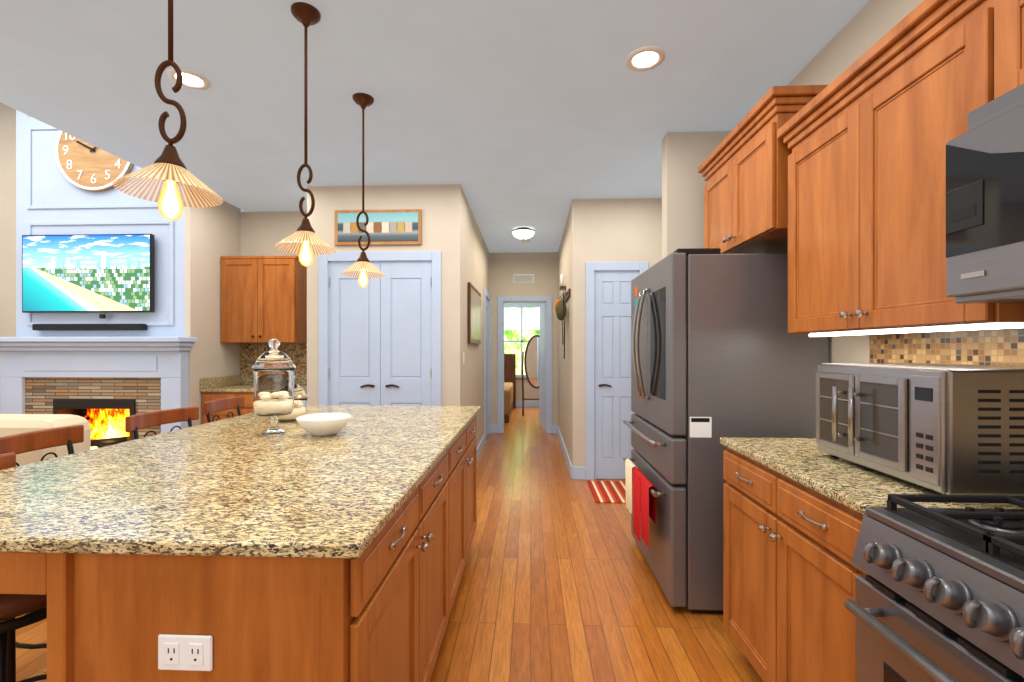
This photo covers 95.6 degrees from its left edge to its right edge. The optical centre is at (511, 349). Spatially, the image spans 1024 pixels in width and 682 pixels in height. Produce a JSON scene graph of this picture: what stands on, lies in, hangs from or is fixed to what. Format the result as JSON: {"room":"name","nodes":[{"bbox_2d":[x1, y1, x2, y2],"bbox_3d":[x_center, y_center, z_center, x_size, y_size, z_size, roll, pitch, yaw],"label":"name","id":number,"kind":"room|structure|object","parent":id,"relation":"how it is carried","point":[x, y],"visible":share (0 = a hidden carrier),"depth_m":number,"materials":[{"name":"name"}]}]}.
{"room":"kitchen","nodes":[
{"label":"kitchen","id":0,"kind":"room"},
{"bbox_2d":[0,102,15,377],"bbox_3d":[-5.441,-0.650,4.822,1.540,3.900,0.200,0,0,2],"label":"wall","id":1,"kind":"structure","parent":0,"point":[7,221],"depth_m":4.71,"materials":[{"name":"paint"}]},
{"bbox_2d":[185,201,240,425],"bbox_3d":[-3.006,-0.650,4.699,0.055,3.900,0.750,0,0,2],"label":"wall","id":2,"kind":"structure","parent":0,"point":[212,235],"depth_m":4.55,"materials":[{"name":"paint"}]},
{"bbox_2d":[0,93,148,167],"bbox_3d":[-3.119,-2.050,1.076,0.120,1.100,6.500,0,0,2],"label":"header","id":3,"kind":"object","parent":2,"relation":"attached to","point":[31,112],"depth_m":3.17,"materials":[{"name":"paint"}]},
{"bbox_2d":[16,110,461,405],"bbox_3d":[-2.569,-0.650,4.557,4.220,3.900,0.500,0,0,2],"label":"wall","id":4,"kind":"structure","parent":0,"point":[51,184],"depth_m":4.33,"materials":[{"name":"paint"}]},
{"bbox_2d":[22,234,154,330],"bbox_3d":[-3.930,-0.618,4.323,1.240,0.885,0.074,0,0,2],"label":"wall-mounted tv","id":5,"kind":"object","parent":4,"relation":"attached to","point":[97,273],"visible":0.96,"depth_m":4.29,"materials":[{"name":"black plastic"},{"name":"glass screen"}]},
{"bbox_2d":[55,130,133,191],"bbox_3d":[-3.889,-1.850,4.331,0.750,0.750,0.054,0,0,2],"label":"wall clock","id":6,"kind":"object","parent":4,"relation":"attached to","point":[81,164],"visible":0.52,"depth_m":4.33,"materials":[{"name":"brown wood"}]},
{"bbox_2d":[0,115,197,449],"bbox_3d":[-3.882,-0.630,4.389,1.930,3.860,0.540,0,0,2],"label":"fireplace","id":7,"kind":"object","parent":4,"relation":"attached to","point":[105,387],"depth_m":4.27,"materials":[{"name":"paint"}]},
{"bbox_2d":[335,209,421,245],"bbox_3d":[-1.221,-1.110,4.237,0.800,0.320,0.028,0,0,2],"label":"framed artwork","id":8,"kind":"object","parent":4,"relation":"attached to","point":[395,227],"visible":0.9,"depth_m":4.22,"materials":[{"name":"brown wood"}]},
{"bbox_2d":[319,251,440,405],"bbox_3d":[-1.206,0.205,4.302,1.130,2.190,0.140,0,0,2],"label":"trim","id":9,"kind":"structure","parent":4,"relation":"attached to","point":[434,259],"depth_m":4.23,"materials":[{"name":"paint"}]},
{"bbox_2d":[329,262,431,405],"bbox_3d":[-1.207,0.246,4.260,0.956,2.091,0.061,0,0,2],"label":"pantry door","id":10,"kind":"structure","parent":4,"relation":"in","point":[380,341],"depth_m":4.25,"materials":[{"name":"paint"}]},
{"bbox_2d":[241,211,306,255],"bbox_3d":[-2.377,-0.100,5.109,1.280,2.800,0.120,0,0,2],"label":"wall","id":11,"kind":"structure","parent":0,"point":[263,233],"depth_m":5.06,"materials":[{"name":"paint"}]},
{"bbox_2d":[221,255,306,342],"bbox_3d":[-2.571,-0.507,4.869,0.792,0.885,0.371,0,0,2],"label":"upper cabinet","id":12,"kind":"object","parent":11,"relation":"attached to","point":[263,299],"visible":0.98,"depth_m":4.72,"materials":[{"name":"brown wood"}]},
{"bbox_2d":[307,186,319,404],"bbox_3d":[-1.815,-0.100,4.652,0.120,2.800,0.750,0,0,2],"label":"wall","id":13,"kind":"structure","parent":0,"point":[313,329],"depth_m":4.28,"materials":[{"name":"paint"}]},
{"bbox_2d":[0,407,762,681],"bbox_3d":[-2.178,1.350,4.341,8.100,0.100,13.100,0,0,2],"label":"floor","id":14,"kind":"structure","parent":0,"point":[559,582],"depth_m":2.39,"materials":[{"name":"brown wood"}]},
{"bbox_2d":[0,453,46,681],"bbox_3d":[-1.470,0.823,1.330,0.510,0.956,0.466,0,0,2],"label":"bar stool","id":15,"kind":"object","parent":14,"relation":"on","point":[12,606],"visible":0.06,"depth_m":1.22,"materials":[{"name":"brown wood"}]},
{"bbox_2d":[0,425,83,648],"bbox_3d":[-1.767,0.823,1.909,0.509,0.956,0.472,0,0,2],"label":"bar stool","id":16,"kind":"object","parent":14,"relation":"on","point":[68,436],"visible":0.04,"depth_m":1.96,"materials":[{"name":"brown wood"}]},
{"bbox_2d":[0,414,90,466],"bbox_3d":[-3.467,0.830,2.881,2.240,0.940,0.920,0,0,2],"label":"sofa","id":17,"kind":"object","parent":14,"relation":"on","point":[11,424],"visible":0.21,"depth_m":2.43,"materials":[{"name":"beige fabric"}]},
{"bbox_2d":[125,406,198,439],"bbox_3d":[-1.742,0.823,2.570,0.510,0.956,0.478,0,0,2],"label":"bar stool","id":18,"kind":"object","parent":14,"relation":"on","point":[135,423],"visible":0.17,"depth_m":2.60,"materials":[{"name":"brown wood"}]},
{"bbox_2d":[202,396,244,422],"bbox_3d":[-1.775,0.823,3.192,0.509,0.956,0.469,0,0,2],"label":"bar stool","id":19,"kind":"object","parent":14,"relation":"on","point":[212,406],"visible":0.23,"depth_m":3.21,"materials":[{"name":"brown wood"}]},
{"bbox_2d":[0,409,480,681],"bbox_3d":[-0.893,0.855,2.035,1.312,0.890,2.185,0,0,2],"label":"kitchen island","id":20,"kind":"object","parent":14,"relation":"on","point":[383,616],"depth_m":0.96,"materials":[{"name":"maple wood"},{"name":"granite"}]},
{"bbox_2d":[0,405,479,560],"bbox_3d":[-0.921,0.395,2.034,1.336,0.030,2.210,0,0,2],"label":"island countertop","id":21,"kind":"structure","parent":20,"relation":"on","point":[225,489],"depth_m":1.26,"materials":[{"name":"beige stone"}]},
{"bbox_2d":[251,339,295,435],"bbox_3d":[-1.067,0.166,2.084,0.180,0.427,0.180,0,0,2],"label":"apothecary jar","id":22,"kind":"object","parent":21,"relation":"on","point":[273,369],"visible":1,"depth_m":2.02,"materials":[{"name":"clear glass"}]},
{"bbox_2d":[277,375,307,421],"bbox_3d":[-1.182,0.251,2.469,0.184,0.256,0.184,0,0,2],"label":"apothecary jar","id":23,"kind":"object","parent":21,"relation":"on","point":[300,401],"visible":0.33,"depth_m":2.42,"materials":[{"name":"clear glass"}]},
{"bbox_2d":[295,413,351,435],"bbox_3d":[-0.833,0.339,2.075,0.230,0.080,0.232,0,0,2],"label":"ceramic bowl","id":24,"kind":"object","parent":21,"relation":"on","point":[322,424],"visible":1,"depth_m":2.02,"materials":[{"name":"white ceramic"}]},
{"bbox_2d":[200,343,306,423],"bbox_3d":[-2.425,0.619,4.719,1.096,1.363,0.658,0,0,2],"label":"cabinets","id":25,"kind":"object","parent":14,"relation":"on","point":[216,388],"visible":0.15,"depth_m":5.00,"materials":[{"name":"brown wood"}]},
{"bbox_2d":[504,354,515,422],"bbox_3d":[-0.818,0.700,9.290,1.720,1.200,2.100,0,0,2],"label":"bed","id":26,"kind":"object","parent":14,"relation":"on","point":[509,382],"visible":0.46,"depth_m":10.21,"materials":[{"name":"brown wood"}]},
{"bbox_2d":[522,335,538,415],"bbox_3d":[0.493,0.512,9.288,0.603,1.600,0.467,0,0,2],"label":"mirror","id":27,"kind":"object","parent":14,"relation":"on","point":[530,360],"depth_m":9.28,"materials":[{"name":"white mirror"}]},
{"bbox_2d":[587,481,625,502],"bbox_3d":[1.095,1.294,4.224,0.750,0.012,0.630,0,0,2],"label":"striped rug","id":28,"kind":"object","parent":14,"relation":"on","point":[608,491],"visible":0.48,"depth_m":4.21,"materials":[{"name":"red fabric"}]},
{"bbox_2d":[623,248,828,613],"bbox_3d":[1.131,0.403,2.711,0.836,1.795,0.912,0,0,2],"label":"fridge","id":29,"kind":"object","parent":14,"relation":"on","point":[718,351],"visible":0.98,"depth_m":2.27,"materials":[{"name":"black metal"}]},
{"bbox_2d":[721,444,866,681],"bbox_3d":[1.197,0.855,1.543,0.636,0.891,0.881,0,0,2],"label":"base cabinet","id":30,"kind":"object","parent":14,"relation":"on","point":[793,511],"depth_m":1.49,"materials":[{"name":"brown wood"}]},
{"bbox_2d":[720,437,1023,511],"bbox_3d":[1.197,0.395,1.548,0.637,0.030,0.895,0,0,2],"label":"countertop","id":31,"kind":"structure","parent":30,"relation":"on","point":[860,486],"depth_m":1.41,"materials":[{"name":"beige stone"}]},
{"bbox_2d":[816,363,1023,495],"bbox_3d":[1.261,0.214,1.409,0.453,0.329,0.522,0,0,2],"label":"toaster oven","id":32,"kind":"object","parent":31,"relation":"on","point":[949,429],"visible":1,"depth_m":1.20,"materials":[{"name":"stainless steel"},{"name":"glass"},{"name":"black plastic"}]},
{"bbox_2d":[844,494,1023,681],"bbox_3d":[1.103,0.795,0.721,0.723,0.970,0.754,0,0,2],"label":"gas range","id":33,"kind":"object","parent":14,"relation":"on","point":[939,594],"visible":1,"depth_m":0.91,"materials":[{"name":"silver metal"}]},
{"bbox_2d":[0,0,868,252],"bbox_3d":[-0.529,-1.575,4.275,4.800,0.150,13.100,0,0,2],"label":"ceiling","id":34,"kind":"structure","parent":0,"point":[537,116],"depth_m":2.64,"materials":[{"name":"paint"}]},
{"bbox_2d":[112,0,222,220],"bbox_3d":[-0.977,-0.934,1.330,0.257,1.132,0.257,0,0,2],"label":"pendant light","id":35,"kind":"object","parent":34,"relation":"hanging from","point":[169,183],"visible":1,"depth_m":1.32,"materials":[{"name":"brown metal"}]},
{"bbox_2d":[167,68,209,89],"bbox_3d":[-1.788,-1.494,2.574,0.196,0.012,0.196,0,0,2],"label":"recessed light","id":36,"kind":"object","parent":34,"relation":"in","point":[194,80],"visible":0.92,"depth_m":2.57,"materials":[{"name":"white plastic"}]},
{"bbox_2d":[274,2,336,265],"bbox_3d":[-0.918,-0.934,2.068,0.256,1.132,0.256,0,0,2],"label":"pendant light","id":37,"kind":"object","parent":34,"relation":"hanging from","point":[305,242],"visible":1,"depth_m":2.06,"materials":[{"name":"brown metal"}]},
{"bbox_2d":[340,93,385,287],"bbox_3d":[-0.889,-0.934,2.778,0.256,1.132,0.256,0,0,2],"label":"pendant light","id":38,"kind":"object","parent":34,"relation":"hanging from","point":[362,269],"visible":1,"depth_m":2.77,"materials":[{"name":"brown metal"}]},
{"bbox_2d":[512,227,534,239],"bbox_3d":[0.143,-1.433,5.799,0.296,0.135,0.296,0,0,2],"label":"light","id":39,"kind":"object","parent":34,"relation":"attached to","point":[523,233],"visible":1,"depth_m":5.71,"materials":[{"name":"white glass"}]},
{"bbox_2d":[626,46,664,70],"bbox_3d":[0.687,-1.494,2.394,0.196,0.012,0.196,0,0,2],"label":"recessed light","id":40,"kind":"object","parent":34,"relation":"in","point":[645,58],"visible":1,"depth_m":2.39,"materials":[{"name":"white plastic"}]},
{"bbox_2d":[462,190,488,446],"bbox_3d":[-0.468,-0.100,5.783,0.120,2.800,2.880,0,0,2],"label":"wall","id":41,"kind":"structure","parent":0,"point":[475,262],"depth_m":5.21,"materials":[{"name":"paint"}]},
{"bbox_2d":[468,282,480,343],"bbox_3d":[-0.415,-0.370,5.201,0.031,0.620,1.000,0,0,2],"label":"framed picture","id":42,"kind":"object","parent":41,"relation":"attached to","point":[474,315],"visible":1,"depth_m":5.03,"materials":[{"name":"beige"}]},
{"bbox_2d":[477,435,484,459],"bbox_3d":[-0.422,1.235,5.281,0.020,0.130,2.151,0,0,2],"label":"baseboard","id":43,"kind":"structure","parent":41,"relation":"attached to","point":[482,442],"depth_m":5.81,"materials":[{"name":"paint"}]},
{"bbox_2d":[486,299,488,436],"bbox_3d":[-0.390,0.275,6.791,0.035,2.035,0.694,0,0,2],"label":"door","id":44,"kind":"structure","parent":41,"relation":"in","point":[487,366],"depth_m":6.97,"materials":[{"name":"paint"}]},
{"bbox_2d":[484,288,490,443],"bbox_3d":[-0.417,0.233,6.792,0.140,2.135,0.870,0,0,2],"label":"trim","id":45,"kind":"structure","parent":41,"relation":"attached to","point":[486,294],"depth_m":6.53,"materials":[{"name":"paint"}]},
{"bbox_2d":[504,303,538,400],"bbox_3d":[-0.026,-0.100,10.569,4.300,2.800,0.120,0,0,2],"label":"wall","id":46,"kind":"structure","parent":0,"point":[530,392],"depth_m":10.50,"materials":[{"name":"paint"}]},
{"bbox_2d":[504,303,543,377],"bbox_3d":[0.221,-0.185,10.495,1.300,1.690,0.110,0,0,2],"label":"bedroom window","id":47,"kind":"structure","parent":46,"relation":"in","point":[521,325],"depth_m":10.55,"materials":[{"name":"clear glass"}]},
{"bbox_2d":[516,401,538,406],"bbox_3d":[-0.029,1.235,10.502,4.060,0.130,0.016,0,0,2],"label":"baseboard","id":48,"kind":"structure","parent":46,"relation":"attached to","point":[518,403],"depth_m":10.48,"materials":[{"name":"paint"}]},
{"bbox_2d":[489,252,557,424],"bbox_3d":[0.181,-0.100,7.259,1.300,2.800,0.120,0,0,2],"label":"wall","id":49,"kind":"structure","parent":0,"point":[542,267],"depth_m":7.20,"materials":[{"name":"paint"}]},
{"bbox_2d":[513,274,533,282],"bbox_3d":[0.179,-1.090,7.191,0.320,0.140,0.014,0,0,2],"label":"air vent","id":50,"kind":"object","parent":49,"relation":"in","point":[523,278],"visible":1,"depth_m":7.19,"materials":[{"name":"white plastic"}]},
{"bbox_2d":[498,296,551,433],"bbox_3d":[0.201,0.240,7.248,0.840,2.120,0.140,0,0,2],"label":"trim","id":51,"kind":"structure","parent":49,"relation":"attached to","point":[501,299],"depth_m":7.18,"materials":[{"name":"paint"}]},
{"bbox_2d":[539,303,545,430],"bbox_3d":[0.527,0.282,7.646,0.061,2.020,0.660,0,0,-5],"label":"door","id":52,"kind":"structure","parent":49,"relation":"in","point":[542,366],"depth_m":7.61,"materials":[{"name":"paint"}]},
{"bbox_2d":[558,203,571,462],"bbox_3d":[0.720,-0.100,5.966,0.120,2.800,2.420,0,0,2],"label":"wall","id":53,"kind":"structure","parent":0,"point":[565,364],"depth_m":5.45,"materials":[{"name":"paint"}]},
{"bbox_2d":[555,274,570,358],"bbox_3d":[0.563,-0.397,5.307,0.139,1.005,0.850,0,0,2],"label":"rack","id":54,"kind":"object","parent":53,"relation":"attached to","point":[560,307],"visible":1,"depth_m":5.12,"materials":[{"name":"brown metal"}]},
{"bbox_2d":[555,425,573,479],"bbox_3d":[0.639,1.235,5.901,0.044,0.130,2.556,0,0,2],"label":"baseboard","id":55,"kind":"structure","parent":53,"relation":"attached to","point":[570,468],"depth_m":5.39,"materials":[{"name":"paint"}]},
{"bbox_2d":[572,198,661,466],"bbox_3d":[1.249,-0.100,4.674,1.280,2.800,0.120,0,0,2],"label":"wall","id":56,"kind":"structure","parent":0,"point":[618,230],"depth_m":4.63,"materials":[{"name":"paint"}]},
{"bbox_2d":[596,272,637,478],"bbox_3d":[1.043,0.259,4.630,0.438,2.066,0.061,0,0,2],"label":"closet door","id":57,"kind":"structure","parent":56,"relation":"in","point":[614,447],"depth_m":4.63,"materials":[{"name":"paint"}]},
{"bbox_2d":[586,262,647,479],"bbox_3d":[1.045,0.217,4.672,0.614,2.165,0.140,0,0,2],"label":"trim","id":58,"kind":"structure","parent":56,"relation":"attached to","point":[591,267],"depth_m":4.61,"materials":[{"name":"paint"}]},
{"bbox_2d":[662,131,730,258],"bbox_3d":[1.329,-0.100,3.259,0.515,2.800,0.120,0,0,2],"label":"wall","id":59,"kind":"structure","parent":0,"point":[685,155],"depth_m":3.21,"materials":[{"name":"paint"}]},
{"bbox_2d":[787,0,923,362],"bbox_3d":[1.624,-0.100,1.116,0.245,2.800,6.960,0,0,2],"label":"wall","id":60,"kind":"structure","parent":0,"point":[866,27],"depth_m":2.10,"materials":[{"name":"paint"}]},
{"bbox_2d":[702,100,825,253],"bbox_3d":[1.367,-0.812,2.482,0.372,0.545,0.830,0,0,2],"label":"upper cabinet","id":61,"kind":"object","parent":60,"relation":"attached to","point":[743,188],"depth_m":2.31,"materials":[{"name":"brown wood"}]},
{"bbox_2d":[782,0,1023,335],"bbox_3d":[1.345,-0.482,1.562,0.342,0.835,0.890,0,0,2],"label":"upper cabinet","id":62,"kind":"object","parent":60,"relation":"attached to","point":[835,189],"depth_m":1.45,"materials":[{"name":"brown wood"}]},
{"bbox_2d":[990,0,1023,100],"bbox_3d":[1.311,-0.737,0.723,0.342,0.325,0.781,0,0,2],"label":"upper cabinet","id":63,"kind":"object","parent":60,"relation":"attached to","point":[1006,16],"depth_m":1.08,"materials":[{"name":"brown wood"}]},
{"bbox_2d":[946,84,1023,303],"bbox_3d":[1.231,-0.339,0.726,0.500,0.458,0.776,0,0,2],"label":"over-the-range microwave","id":64,"kind":"object","parent":63,"relation":"attached to","point":[985,207],"visible":1,"depth_m":1.02,"materials":[{"name":"silver metal"}]}
]}

